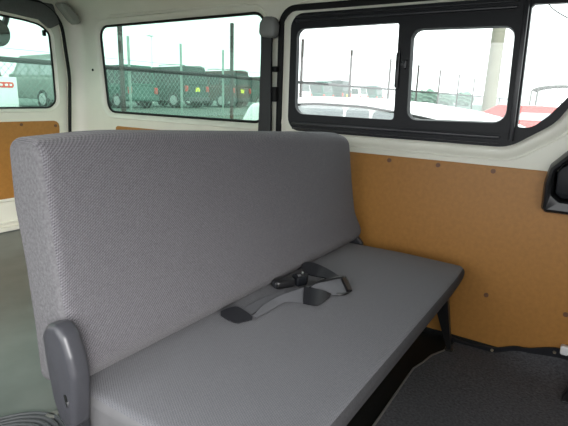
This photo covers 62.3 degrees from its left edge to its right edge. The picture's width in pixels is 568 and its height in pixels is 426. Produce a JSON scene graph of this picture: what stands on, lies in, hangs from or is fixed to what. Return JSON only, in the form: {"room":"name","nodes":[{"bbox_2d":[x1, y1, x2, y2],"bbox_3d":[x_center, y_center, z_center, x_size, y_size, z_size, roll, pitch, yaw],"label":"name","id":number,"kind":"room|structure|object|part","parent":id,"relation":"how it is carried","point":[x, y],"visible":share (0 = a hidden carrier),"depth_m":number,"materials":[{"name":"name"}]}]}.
{"room":"vehicle interior","nodes":[
{"label":"vehicle interior","id":0,"kind":"room"},
{"bbox_2d":[39,0,90,131],"bbox_3d":[-1.663,-0.332,1.975,0.105,1.365,1.860,11,17,31],"label":"wall","id":1,"kind":"structure","parent":0,"point":[74,34],"depth_m":2.64,"materials":[{"name":"paint"}]},
{"bbox_2d":[0,0,71,232],"bbox_3d":[-1.647,-0.344,2.075,0.063,1.318,1.561,11,17,31],"label":"door","id":2,"kind":"structure","parent":1,"relation":"in","point":[44,14],"depth_m":2.48,"materials":[{"name":"paint"}]},
{"bbox_2d":[0,16,9,46],"bbox_3d":[-1.446,-0.979,2.444,0.206,0.219,0.112,0,14,-8],"label":"mirror","id":3,"kind":"object","parent":2,"relation":"attached to","point":[4,30],"visible":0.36,"depth_m":2.46,"materials":[{"name":"black mirror"}]},
{"bbox_2d":[0,14,55,108],"bbox_3d":[-1.615,-0.682,2.036,0.018,0.456,1.298,11,17,31],"label":"window","id":4,"kind":"structure","parent":2,"relation":"attached to","point":[44,31],"depth_m":2.50,"materials":[{"name":"black rubber"}]},
{"bbox_3d":[-1.633,-0.201,2.117,0.012,0.396,1.356,11,17,31],"label":"hardboard panel","id":5,"kind":"part","parent":2,"relation":"part of","materials":[{"name":"brown wood"}]},
{"bbox_2d":[55,3,79,24],"bbox_3d":[-1.151,-1.061,2.505,0.058,0.097,0.109,11,17,31],"label":"pad","id":6,"kind":"object","parent":1,"relation":"attached to","point":[66,11],"visible":1,"depth_m":2.49,"materials":[{"name":"grey plastic"}]},
{"bbox_2d":[0,229,453,425],"bbox_3d":[-0.245,0.535,1.235,3.530,0.155,1.870,11,17,31],"label":"floor","id":7,"kind":"structure","parent":0,"point":[23,386],"depth_m":1.46,"materials":[{"name":"plastic"}]},
{"bbox_2d":[0,411,65,425],"bbox_3d":[-0.623,0.511,0.937,0.263,0.012,0.384,11,17,31],"label":"rubber mat","id":8,"kind":"object","parent":7,"relation":"on","point":[33,418],"visible":0.95,"depth_m":1.07,"materials":[{"name":"grey rubber"}]},
{"bbox_2d":[45,410,58,418],"bbox_3d":[-0.540,0.473,1.098,0.022,0.012,0.028,11,17,31],"label":"bracket","id":9,"kind":"object","parent":7,"relation":"on","point":[53,411],"visible":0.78,"depth_m":1.09,"materials":[{"name":"grey metal"}]},
{"bbox_2d":[10,130,464,425],"bbox_3d":[0.060,0.184,1.235,0.598,0.794,1.242,11,17,31],"label":"seat","id":10,"kind":"object","parent":7,"relation":"on","point":[136,243],"visible":0.98,"depth_m":0.97,"materials":[{"name":"fabric"}]},
{"bbox_3d":[-0.097,-0.003,1.307,0.173,0.477,1.176,11,17,33],"label":"backrest","id":11,"kind":"part","parent":10,"relation":"part of","materials":[{"name":"fabric"}]},
{"bbox_2d":[89,243,464,425],"bbox_3d":[0.083,0.285,1.250,0.526,0.103,1.153,11,17,31],"label":"seat cushion","id":12,"kind":"object","parent":10,"relation":"on","point":[294,363],"depth_m":0.98,"materials":[{"name":"fabric"}]},
{"bbox_2d":[221,276,351,323],"bbox_3d":[0.019,0.215,1.232,0.402,0.036,0.115,-6,16,-29],"label":"belt","id":13,"kind":"object","parent":10,"relation":"on","point":[315,294],"visible":1,"depth_m":1.23,"materials":[{"name":"black fabric"}]},
{"bbox_3d":[0.138,0.203,1.292,0.136,0.035,0.062,-8,17,-33],"label":"tongue frame","id":14,"kind":"part","parent":13,"relation":"part of","materials":[{"name":"black"}]},
{"bbox_2d":[272,262,337,288],"bbox_3d":[0.066,0.186,1.343,0.136,0.036,0.182,11,17,31],"label":"belt buckle","id":15,"kind":"object","parent":10,"relation":"on","point":[308,268],"visible":0.97,"depth_m":1.34,"materials":[{"name":"black plastic"}]},
{"bbox_3d":[0.557,0.380,1.651,0.088,0.243,0.076,11,17,31],"label":"leg","id":16,"kind":"part","parent":10,"relation":"part of","materials":[{"name":"black metal"}]},
{"bbox_2d":[372,342,567,425],"bbox_3d":[0.694,0.655,0.811,1.276,0.135,1.537,11,17,31],"label":"floor mat","id":17,"kind":"object","parent":7,"relation":"on","point":[466,385],"depth_m":1.44,"materials":[{"name":"grey carpet"}]},
{"bbox_3d":[0.885,0.512,1.385,0.101,0.126,0.045,11,17,31],"label":"seat bracket","id":18,"kind":"part","parent":17,"relation":"part of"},
{"bbox_2d":[57,0,567,171],"bbox_3d":[0.269,-0.220,1.800,3.500,1.355,0.118,11,17,31],"label":"wall","id":19,"kind":"structure","parent":0,"point":[96,14],"depth_m":2.01,"materials":[{"name":"paint"}]},
{"bbox_2d":[116,126,154,129],"bbox_3d":[-0.515,-0.136,2.387,1.000,0.545,0.010,11,17,31],"label":"panel","id":20,"kind":"object","parent":19,"relation":"attached to","point":[117,127],"visible":0.11,"depth_m":2.52,"materials":[{"name":"brown wood"}]},
{"bbox_2d":[100,12,262,122],"bbox_3d":[-0.538,-0.703,2.296,1.099,0.465,0.013,11,17,31],"label":"window","id":21,"kind":"structure","parent":19,"relation":"in","point":[246,13],"depth_m":2.31,"materials":[{"name":"black rubber"}]},
{"bbox_2d":[258,16,279,130],"bbox_3d":[-0.072,-0.493,1.981,0.094,0.624,0.054,11,17,31],"label":"belt","id":22,"kind":"object","parent":19,"relation":"hanging from","point":[269,25],"visible":0.82,"depth_m":1.95,"materials":[{"name":"black fabric"}]},
{"bbox_2d":[276,0,494,346],"bbox_3d":[0.778,-0.089,1.533,1.952,1.220,0.011,11,17,31],"label":"seal","id":23,"kind":"object","parent":19,"relation":"attached to","point":[345,3],"visible":0.5,"depth_m":1.82,"materials":[{"name":"black rubber"}]},
{"bbox_2d":[281,0,567,161],"bbox_3d":[0.481,-0.486,1.648,1.171,0.556,0.006,11,17,31],"label":"trim","id":24,"kind":"structure","parent":19,"relation":"attached to","point":[566,133],"depth_m":1.64,"materials":[{"name":"paint"}]},
{"bbox_2d":[288,0,567,146],"bbox_3d":[0.471,-0.483,1.634,1.070,0.455,0.045,11,17,31],"label":"window","id":25,"kind":"structure","parent":19,"relation":"in","point":[515,15],"depth_m":1.61,"materials":[{"name":"black plastic"}]},
{"bbox_3d":[0.572,-0.460,1.566,0.383,0.372,0.024,11,17,31],"label":"sliding sash","id":26,"kind":"part","parent":25,"relation":"part of","materials":[{"name":"black plastic"}]},
{"bbox_2d":[350,151,567,347],"bbox_3d":[0.792,0.138,1.523,1.720,0.780,0.098,11,17,31],"label":"panel","id":27,"kind":"object","parent":19,"relation":"attached to","point":[490,222],"depth_m":1.64,"materials":[{"name":"brown wood"}]},
{"bbox_2d":[451,336,567,359],"bbox_3d":[0.982,0.506,1.523,0.885,0.092,0.012,11,17,31],"label":"rail","id":28,"kind":"object","parent":27,"relation":"attached to","point":[547,351],"visible":0.92,"depth_m":1.62,"materials":[{"name":"black metal"}]},
{"bbox_3d":[0.916,-0.102,1.382,0.262,0.238,0.092,11,17,31],"label":"door pull","id":29,"kind":"part","parent":27,"relation":"part of","materials":[{"name":"black plastic"}]},
{"bbox_2d":[560,344,567,355],"bbox_3d":[0.918,0.448,1.537,0.025,0.030,0.024,11,17,31],"label":"door stop","id":30,"kind":"object","parent":27,"relation":"attached to","point":[564,348],"visible":1,"depth_m":1.53,"materials":[{"name":"white plastic"}]},
{"label":"outside","id":31,"kind":"structure","parent":0,"visible":0},
{"bbox_3d":[-6.210,-12.099,53.372,150.000,0.050,135.000,11,17,31],"label":"ground","id":32,"kind":"structure","parent":31,"visible":0},
{"bbox_2d":[117,26,125,110],"bbox_3d":[-1.864,-2.387,5.283,0.053,4.870,0.056,11,17,31],"label":"pole","id":33,"kind":"object","parent":32,"relation":"on","point":[119,29],"visible":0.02,"depth_m":5.44,"materials":[{"name":"grey metal"}]},
{"bbox_2d":[0,23,507,118],"bbox_3d":[3.959,-3.418,14.931,0.106,2.528,42.000,11,17,31],"label":"fence","id":34,"kind":"object","parent":32,"relation":"on","point":[5,59],"visible":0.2,"depth_m":7.41,"materials":[{"name":"grey metal"}]},
{"bbox_2d":[0,76,18,106],"bbox_3d":[-2.875,-1.138,4.516,0.023,0.350,0.635,11,17,31],"label":"notice board","id":35,"kind":"object","parent":34,"relation":"attached to","point":[8,85],"visible":0.8,"depth_m":4.69,"materials":[{"name":"white"}]},
{"bbox_3d":[-1.988,-1.188,6.138,0.031,2.120,0.031,-8,17,-34],"label":"stay post","id":36,"kind":"part","parent":34,"relation":"part of","materials":[{"name":"grey"}]},
{"bbox_3d":[-1.491,-1.359,6.883,0.031,2.120,0.031,-8,17,-34],"label":"stay post","id":37,"kind":"part","parent":34,"relation":"part of","materials":[{"name":"grey"}]},
{"bbox_3d":[-0.990,-1.532,7.634,0.031,2.120,0.031,4,14,10],"label":"stay post","id":38,"kind":"part","parent":34,"relation":"part of","materials":[{"name":"grey"}]},
{"bbox_3d":[-0.855,-1.747,7.670,0.057,2.528,0.060,11,17,31],"label":"post","id":39,"kind":"part","parent":34,"relation":"part of","materials":[{"name":"metal"}]},
{"bbox_3d":[3.993,-3.837,14.812,0.054,0.116,42.000,11,17,31],"label":"rail","id":40,"kind":"part","parent":34,"relation":"part of","materials":[{"name":"black metal"}]},
{"bbox_3d":[0.328,-2.155,9.444,0.057,2.528,0.060,11,17,31],"label":"post","id":41,"kind":"part","parent":34,"relation":"part of","materials":[{"name":"grey metal"}]},
{"bbox_3d":[1.543,-2.574,11.266,0.057,2.528,0.060,11,17,31],"label":"post","id":42,"kind":"part","parent":34,"relation":"part of","materials":[{"name":"grey metal"}]},
{"bbox_3d":[2.927,-3.051,13.341,0.057,2.528,0.060,11,17,31],"label":"post","id":43,"kind":"part","parent":34,"relation":"part of","materials":[{"name":"grey metal"}]},
{"bbox_3d":[4.290,-3.521,15.384,0.057,2.528,0.060,11,17,31],"label":"post","id":44,"kind":"part","parent":34,"relation":"part of","materials":[{"name":"grey metal"}]},
{"bbox_3d":[5.685,-4.002,17.476,0.057,2.528,0.060,11,17,31],"label":"post","id":45,"kind":"part","parent":34,"relation":"part of","materials":[{"name":"grey metal"}]},
{"bbox_3d":[7.249,-4.541,19.821,0.057,2.528,0.060,11,17,31],"label":"post","id":46,"kind":"part","parent":34,"relation":"part of","materials":[{"name":"grey metal"}]},
{"bbox_3d":[8.884,-5.105,22.272,0.057,2.528,0.060,11,17,31],"label":"post","id":47,"kind":"part","parent":34,"relation":"part of","materials":[{"name":"grey metal"}]},
{"bbox_2d":[243,96,523,126],"bbox_3d":[1.471,-0.036,3.355,4.150,1.465,1.980,11,17,31],"label":"parked car","id":48,"kind":"object","parent":32,"relation":"on","point":[378,108],"visible":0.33,"depth_m":3.13,"materials":[{"name":"white paint"}]},
{"bbox_3d":[0.522,-0.622,2.993,1.333,0.133,0.027,11,17,32],"label":"window trim","id":49,"kind":"part","parent":48,"relation":"part of","materials":[{"name":"rubber"}]},
{"bbox_2d":[481,28,505,111],"bbox_3d":[7.265,-7.293,15.506,0.464,9.970,0.464,-1,14,-12],"label":"concrete pole","id":50,"kind":"object","parent":32,"relation":"on","point":[498,34],"visible":0.49,"depth_m":15.95,"materials":[{"name":"beige concrete"}]},
{"bbox_2d":[549,5,567,18],"bbox_3d":[13.595,-5.489,11.699,15.188,4.627,0.031,11,17,31],"label":"overhead cable","id":51,"kind":"object","parent":50,"relation":"attached to","point":[549,5],"visible":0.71,"depth_m":14.80,"materials":[{"name":"grey plastic"}]},
{"bbox_2d":[483,105,556,126],"bbox_3d":[7.340,-2.180,12.777,4.760,1.395,2.020,11,17,31],"label":"parked car","id":52,"kind":"object","parent":32,"relation":"on","point":[530,116],"visible":0.15,"depth_m":12.36,"materials":[{"name":"red paint"}]},
{"bbox_2d":[528,85,567,106],"bbox_3d":[15.777,-5.948,26.660,3.155,2.458,3.110,11,17,31],"label":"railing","id":53,"kind":"object","parent":32,"relation":"on","point":[537,89],"visible":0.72,"depth_m":25.80,"materials":[{"name":"grey metal"}]},
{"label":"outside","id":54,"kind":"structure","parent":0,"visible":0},
{"bbox_2d":[18,98,481,119],"bbox_3d":[-25.638,-16.101,65.409,103.600,0.700,135.000,11,17,31],"label":"parking lot","id":55,"kind":"structure","parent":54,"point":[21,101],"depth_m":21.73,"materials":[{"name":"grey asphalt"}]},
{"bbox_2d":[9,54,53,106],"bbox_3d":[-9.782,-5.351,19.184,4.290,2.029,2.020,11,17,31],"label":"parked car","id":56,"kind":"object","parent":55,"relation":"on","point":[20,67],"visible":0.3,"depth_m":18.08,"materials":[{"name":"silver metal"}]},
{"bbox_2d":[106,64,158,107],"bbox_3d":[-7.961,-5.923,21.999,4.260,1.878,2.020,11,17,31],"label":"parked car","id":57,"kind":"object","parent":55,"relation":"on","point":[116,89],"visible":0.39,"depth_m":20.85,"materials":[{"name":"teal paint"}]},
{"bbox_2d":[146,34,153,102],"bbox_3d":[-9.098,-9.856,32.189,0.240,4.458,0.449,11,17,31],"label":"street lamp","id":58,"kind":"object","parent":55,"relation":"on","point":[151,36],"visible":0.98,"depth_m":31.92,"materials":[{"name":"white metal"}]},
{"bbox_2d":[135,64,209,107],"bbox_3d":[-6.075,-6.666,24.731,4.290,2.106,2.040,11,17,31],"label":"wagon","id":59,"kind":"object","parent":55,"relation":"on","point":[199,69],"visible":0.48,"depth_m":23.62,"materials":[{"name":"teal paint"}]},
{"bbox_2d":[185,69,251,107],"bbox_3d":[-4.086,-7.352,27.713,4.290,2.106,2.040,11,17,31],"label":"wagon","id":60,"kind":"object","parent":55,"relation":"on","point":[246,85],"visible":0.45,"depth_m":26.61,"materials":[{"name":"grey paint"}]},
{"bbox_2d":[228,77,259,105],"bbox_3d":[-2.129,-7.933,30.742,4.260,1.878,2.020,11,17,31],"label":"parked car","id":61,"kind":"object","parent":55,"relation":"on","point":[257,88],"visible":0.05,"depth_m":29.62,"materials":[{"name":"teal paint"}]},
{"bbox_2d":[298,84,311,97],"bbox_3d":[-0.171,-8.503,33.710,4.260,1.658,2.020,11,17,31],"label":"parked car","id":62,"kind":"object","parent":55,"relation":"on","point":[303,88],"visible":0.06,"depth_m":32.65,"materials":[{"name":"white paint"}]},
{"bbox_2d":[308,81,333,96],"bbox_3d":[1.686,-9.249,36.462,4.260,1.878,2.020,11,17,31],"label":"parked car","id":63,"kind":"object","parent":55,"relation":"on","point":[312,88],"visible":0.14,"depth_m":35.07,"materials":[{"name":"teal paint"}]},
{"bbox_2d":[326,80,351,96],"bbox_3d":[3.353,-9.917,38.867,4.290,2.106,2.040,11,17,31],"label":"wagon","id":64,"kind":"object","parent":55,"relation":"on","point":[344,82],"visible":0.16,"depth_m":37.42,"materials":[{"name":"teal paint"}]},
{"bbox_2d":[351,88,367,97],"bbox_3d":[5.279,-10.383,41.881,4.260,1.658,2.020,11,17,31],"label":"parked car","id":65,"kind":"object","parent":55,"relation":"on","point":[352,89],"visible":0.04,"depth_m":40.45,"materials":[{"name":"white paint"}]},
{"bbox_2d":[366,86,383,98],"bbox_3d":[7.244,-11.166,44.796,4.260,1.878,2.020,11,17,31],"label":"parked car","id":66,"kind":"object","parent":55,"relation":"on","point":[369,90],"visible":0.12,"depth_m":43.37,"materials":[{"name":"teal paint"}]},
{"bbox_2d":[411,92,423,101],"bbox_3d":[14.241,-12.757,52.475,2.381,2.013,5.264,11,17,31],"label":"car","id":67,"kind":"object","parent":55,"relation":"on","point":[419,93],"visible":0.24,"depth_m":51.65,"materials":[{"name":"green metal"}]},
{"bbox_2d":[420,89,439,103],"bbox_3d":[17.545,-14.026,57.442,2.910,2.301,6.101,11,17,31],"label":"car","id":68,"kind":"object","parent":55,"relation":"on","point":[428,90],"visible":0.27,"depth_m":55.81,"materials":[{"name":"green metal"}]},
{"bbox_2d":[438,92,455,105],"bbox_3d":[21.926,-15.426,63.898,2.478,2.005,5.444,11,17,31],"label":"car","id":69,"kind":"object","parent":55,"relation":"on","point":[446,96],"visible":0.31,"depth_m":62.44,"materials":[{"name":"green metal"}]},
{"bbox_2d":[454,91,472,105],"bbox_3d":[27.814,-17.649,72.775,2.826,2.440,6.172,11,17,31],"label":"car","id":70,"kind":"object","parent":55,"relation":"on","point":[465,92],"visible":0.3,"depth_m":71.30,"materials":[{"name":"green metal"}]}
]}

